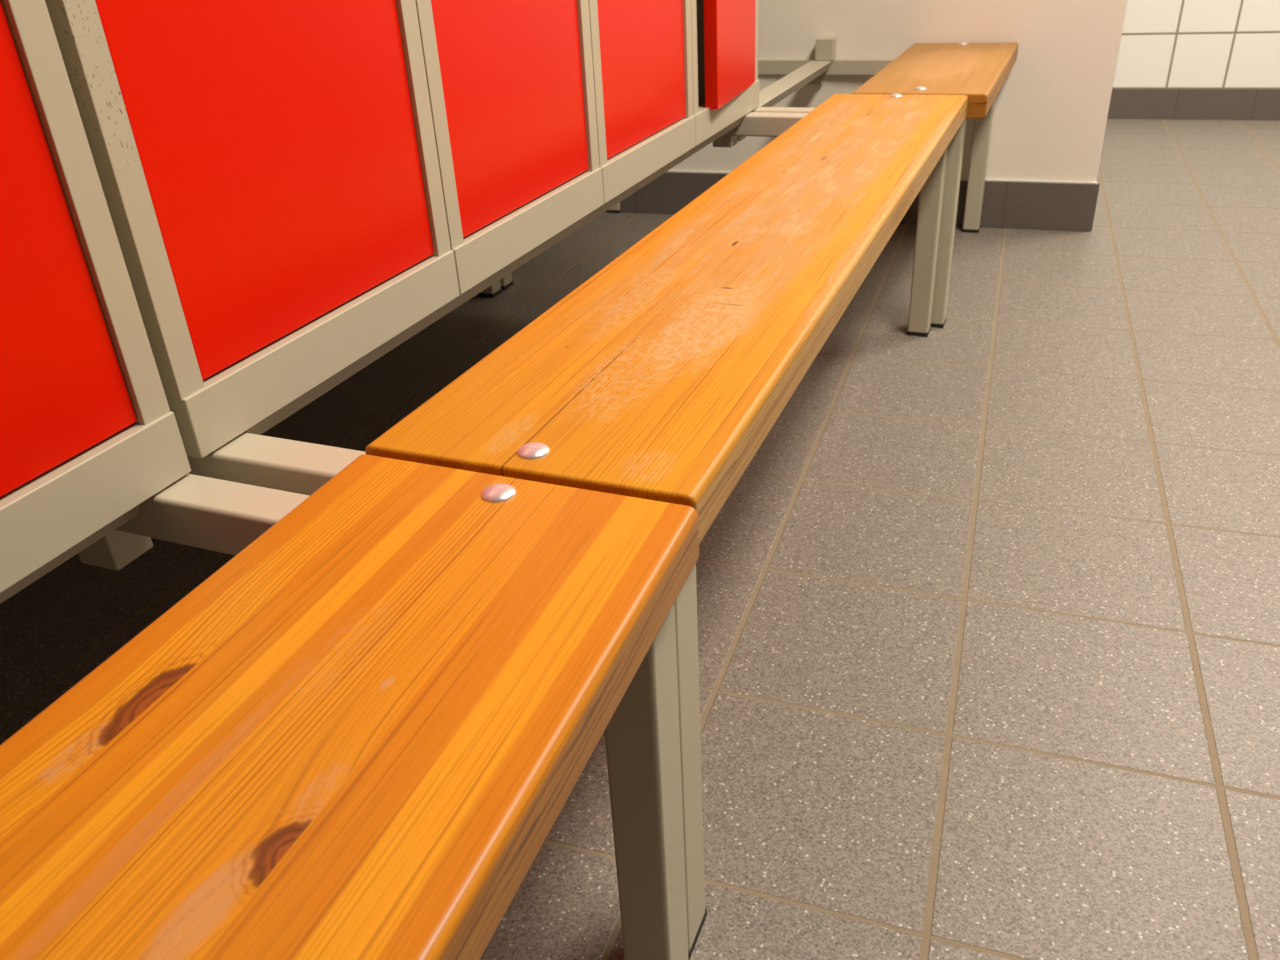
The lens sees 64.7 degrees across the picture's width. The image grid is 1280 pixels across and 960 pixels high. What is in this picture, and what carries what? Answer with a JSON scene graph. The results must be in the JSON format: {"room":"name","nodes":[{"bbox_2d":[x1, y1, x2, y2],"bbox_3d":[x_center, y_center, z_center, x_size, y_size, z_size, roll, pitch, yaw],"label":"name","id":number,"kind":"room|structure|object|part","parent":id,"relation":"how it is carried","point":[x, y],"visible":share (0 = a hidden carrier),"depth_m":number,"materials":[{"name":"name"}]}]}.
{"room":"changing room","nodes":[
{"label":"changing room","id":0,"kind":"room"},
{"bbox_2d":[0,119,1279,959],"bbox_3d":[1.263,0.285,0.995,4.462,0.060,6.860,9,31,20],"label":"floor","id":1,"kind":"structure","parent":0,"point":[988,610],"depth_m":1.26,"materials":[{"name":"tile"}]},
{"bbox_2d":[0,454,698,959],"bbox_3d":[-0.699,0.492,0.298,1.103,0.453,1.505,9,31,20],"label":"bench","id":2,"kind":"object","parent":1,"relation":"on","point":[360,736],"visible":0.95,"depth_m":0.48,"materials":[{"name":"orange wood"}]},
{"bbox_3d":[-0.641,0.344,0.184,0.053,0.019,1.396,9,31,20],"label":"rail","id":3,"kind":"part","parent":2,"relation":"part of","materials":[{"name":"metal"}]},
{"bbox_2d":[0,0,190,592],"bbox_3d":[-0.709,-0.705,0.278,0.562,1.722,0.386,9,31,20],"label":"locker","id":4,"kind":"object","parent":2,"relation":"on","point":[89,432],"visible":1,"depth_m":0.64,"materials":[{"name":"metal"}]},
{"bbox_3d":[-0.466,-0.675,0.185,0.024,1.632,0.332,9,31,20],"label":"door","id":5,"kind":"part","parent":4,"relation":"part of","materials":[{"name":"red paint"}]},
{"bbox_3d":[-0.463,-0.689,0.174,0.023,1.672,0.386,9,31,20],"label":"frame","id":6,"kind":"part","parent":4,"relation":"part of","materials":[{"name":"grey paint"}]},
{"bbox_3d":[-0.489,-0.002,0.808,0.998,0.039,0.040,9,31,20],"label":"cross rail","id":7,"kind":"part","parent":2,"relation":"part of","materials":[{"name":"metal"}]},
{"bbox_3d":[0.005,0.228,0.727,0.040,0.409,0.044,9,31,20],"label":"leg","id":8,"kind":"part","parent":2,"relation":"part of","materials":[{"name":"grey paint"}]},
{"bbox_2d":[187,93,967,958],"bbox_3d":[-0.163,-0.223,1.514,1.055,0.455,1.507,9,31,20],"label":"bench","id":9,"kind":"object","parent":1,"relation":"on","point":[662,375],"visible":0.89,"depth_m":0.86,"materials":[{"name":"brown wood"}]},
{"bbox_2d":[45,0,459,458],"bbox_3d":[-0.563,-0.896,0.603,0.555,1.722,0.386,9,31,20],"label":"locker","id":10,"kind":"object","parent":9,"relation":"on","point":[268,171],"visible":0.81,"depth_m":0.80,"materials":[{"name":"red metal"}]},
{"bbox_3d":[-0.324,-0.866,0.511,0.024,1.632,0.332,9,31,20],"label":"door","id":11,"kind":"part","parent":10,"relation":"part of","materials":[{"name":"red paint"}]},
{"bbox_3d":[-0.466,-0.034,0.863,0.994,0.039,0.042,9,31,20],"label":"cross rail","id":12,"kind":"part","parent":9,"relation":"part of","materials":[{"name":"metal"}]},
{"bbox_3d":[-0.362,-0.605,2.288,0.040,0.370,0.044,9,31,20],"label":"leg","id":13,"kind":"part","parent":9,"relation":"part of","materials":[{"name":"grey paint"}]},
{"bbox_3d":[-0.082,-0.367,1.394,0.053,0.019,1.404,9,31,20],"label":"rail","id":14,"kind":"part","parent":9,"relation":"part of","materials":[{"name":"paint"}]},
{"bbox_2d":[415,0,603,294],"bbox_3d":[-0.420,-1.078,0.913,0.555,1.722,0.386,9,31,20],"label":"locker","id":15,"kind":"object","parent":9,"relation":"on","point":[510,83],"visible":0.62,"depth_m":1.14,"materials":[{"name":"red metal"}]},
{"bbox_3d":[-0.180,-1.048,0.822,0.024,1.632,0.332,9,31,20],"label":"door","id":16,"kind":"part","parent":15,"relation":"part of","materials":[{"name":"red paint"}]},
{"bbox_2d":[588,0,695,203],"bbox_3d":[-0.277,-1.260,1.223,0.555,1.722,0.386,9,31,20],"label":"locker","id":17,"kind":"object","parent":9,"relation":"on","point":[642,49],"visible":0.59,"depth_m":1.47,"materials":[{"name":"red metal"}]},
{"bbox_3d":[-0.037,-1.231,1.132,0.024,1.632,0.332,9,31,20],"label":"door","id":18,"kind":"part","parent":17,"relation":"part of","materials":[{"name":"red paint"}]},
{"bbox_3d":[0.200,-0.342,1.279,0.251,0.042,1.504,9,31,20],"label":"seat","id":19,"kind":"part","parent":9,"relation":"part of","materials":[{"name":"brown wood"}]},
{"bbox_3d":[0.021,0.204,0.769,0.040,0.409,0.046,9,31,20],"label":"leg","id":20,"kind":"part","parent":9,"relation":"part of","materials":[{"name":"grey paint"}]},
{"bbox_2d":[691,0,758,145],"bbox_3d":[-0.126,-1.442,1.531,0.571,1.722,0.386,9,31,20],"label":"locker","id":21,"kind":"object","parent":9,"relation":"on","point":[724,32],"visible":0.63,"depth_m":1.78,"materials":[{"name":"red metal"}]},
{"bbox_3d":[0.129,-1.419,1.456,0.023,1.637,0.290,7,31,17],"label":"door","id":22,"kind":"part","parent":21,"relation":"part of","materials":[{"name":"red paint"}]},
{"bbox_3d":[0.067,-0.716,2.024,0.987,0.039,0.042,9,31,20],"label":"cross rail","id":23,"kind":"part","parent":9,"relation":"part of","materials":[{"name":"metal"}]},
{"bbox_3d":[0.553,-0.482,1.938,0.040,0.409,0.044,9,31,20],"label":"leg","id":24,"kind":"part","parent":9,"relation":"part of","materials":[{"name":"grey paint"}]},
{"bbox_2d":[500,38,1018,327],"bbox_3d":[0.273,-0.758,2.413,1.091,0.466,0.752,9,31,20],"label":"bench","id":25,"kind":"object","parent":1,"relation":"on","point":[977,71],"visible":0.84,"depth_m":2.17,"materials":[{"name":"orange wood"}]},
{"bbox_3d":[-0.342,-0.632,2.334,0.040,0.370,0.044,9,31,20],"label":"leg","id":26,"kind":"part","parent":25,"relation":"part of","materials":[{"name":"grey paint"}]},
{"bbox_3d":[-0.082,-0.963,2.897,0.040,0.370,0.043,9,31,20],"label":"leg","id":27,"kind":"part","parent":25,"relation":"part of","materials":[{"name":"grey paint"}]},
{"bbox_3d":[0.099,-0.742,2.067,1.010,0.039,0.040,9,31,20],"label":"cross rail","id":28,"kind":"part","parent":25,"relation":"part of","materials":[{"name":"metal"}]},
{"bbox_3d":[0.342,-0.903,2.315,0.053,0.024,0.687,9,31,20],"label":"rail","id":29,"kind":"part","parent":25,"relation":"part of","materials":[{"name":"metal"}]},
{"bbox_3d":[0.363,-1.079,2.640,1.010,0.039,0.014,9,31,20],"label":"cross rail","id":30,"kind":"part","parent":25,"relation":"part of","materials":[{"name":"metal"}]},
{"bbox_3d":[0.653,-0.870,2.172,0.251,0.044,0.752,9,31,20],"label":"seat","id":31,"kind":"part","parent":25,"relation":"part of","materials":[{"name":"orange wood"}]},
{"bbox_3d":[0.595,-0.506,1.975,0.040,0.409,0.044,9,31,20],"label":"leg","id":32,"kind":"part","parent":25,"relation":"part of","materials":[{"name":"grey paint"}]},
{"bbox_3d":[0.855,-0.837,2.538,0.040,0.409,0.043,9,31,20],"label":"leg","id":33,"kind":"part","parent":25,"relation":"part of","materials":[{"name":"grey paint"}]},
{"bbox_2d":[605,0,1126,231],"bbox_3d":[0.469,-1.888,2.223,1.364,2.600,0.169,7,31,18],"label":"wall","id":34,"kind":"structure","parent":0,"point":[1050,112],"depth_m":2.53,"materials":[{"name":"white paint"}]},
{"bbox_2d":[667,170,1097,183],"bbox_3d":[0.514,-0.822,2.730,1.333,0.006,0.008,7,31,18],"label":"trim","id":35,"kind":"structure","parent":34,"relation":"attached to","point":[675,171],"depth_m":2.59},
{"bbox_2d":[1090,175,1099,230],"bbox_3d":[1.175,-0.727,2.622,0.009,0.119,0.160,7,31,18],"label":"baseboard","id":36,"kind":"structure","parent":34,"relation":"attached to","point":[1097,175],"depth_m":2.56,"materials":[{"name":"tile"}]},
{"bbox_2d":[1112,0,1279,88],"bbox_3d":[2.437,-2.433,2.997,4.350,2.600,0.102,7,31,18],"label":"wall","id":37,"kind":"structure","parent":0,"point":[1165,44],"depth_m":3.62,"materials":[{"name":"white tile"}]},
{"bbox_2d":[1107,89,1279,120],"bbox_3d":[2.480,-1.321,3.562,4.350,0.107,0.009,7,31,18],"label":"baseboard","id":38,"kind":"structure","parent":37,"relation":"attached to","point":[1177,104],"depth_m":3.70,"materials":[{"name":"tile"}]}
]}

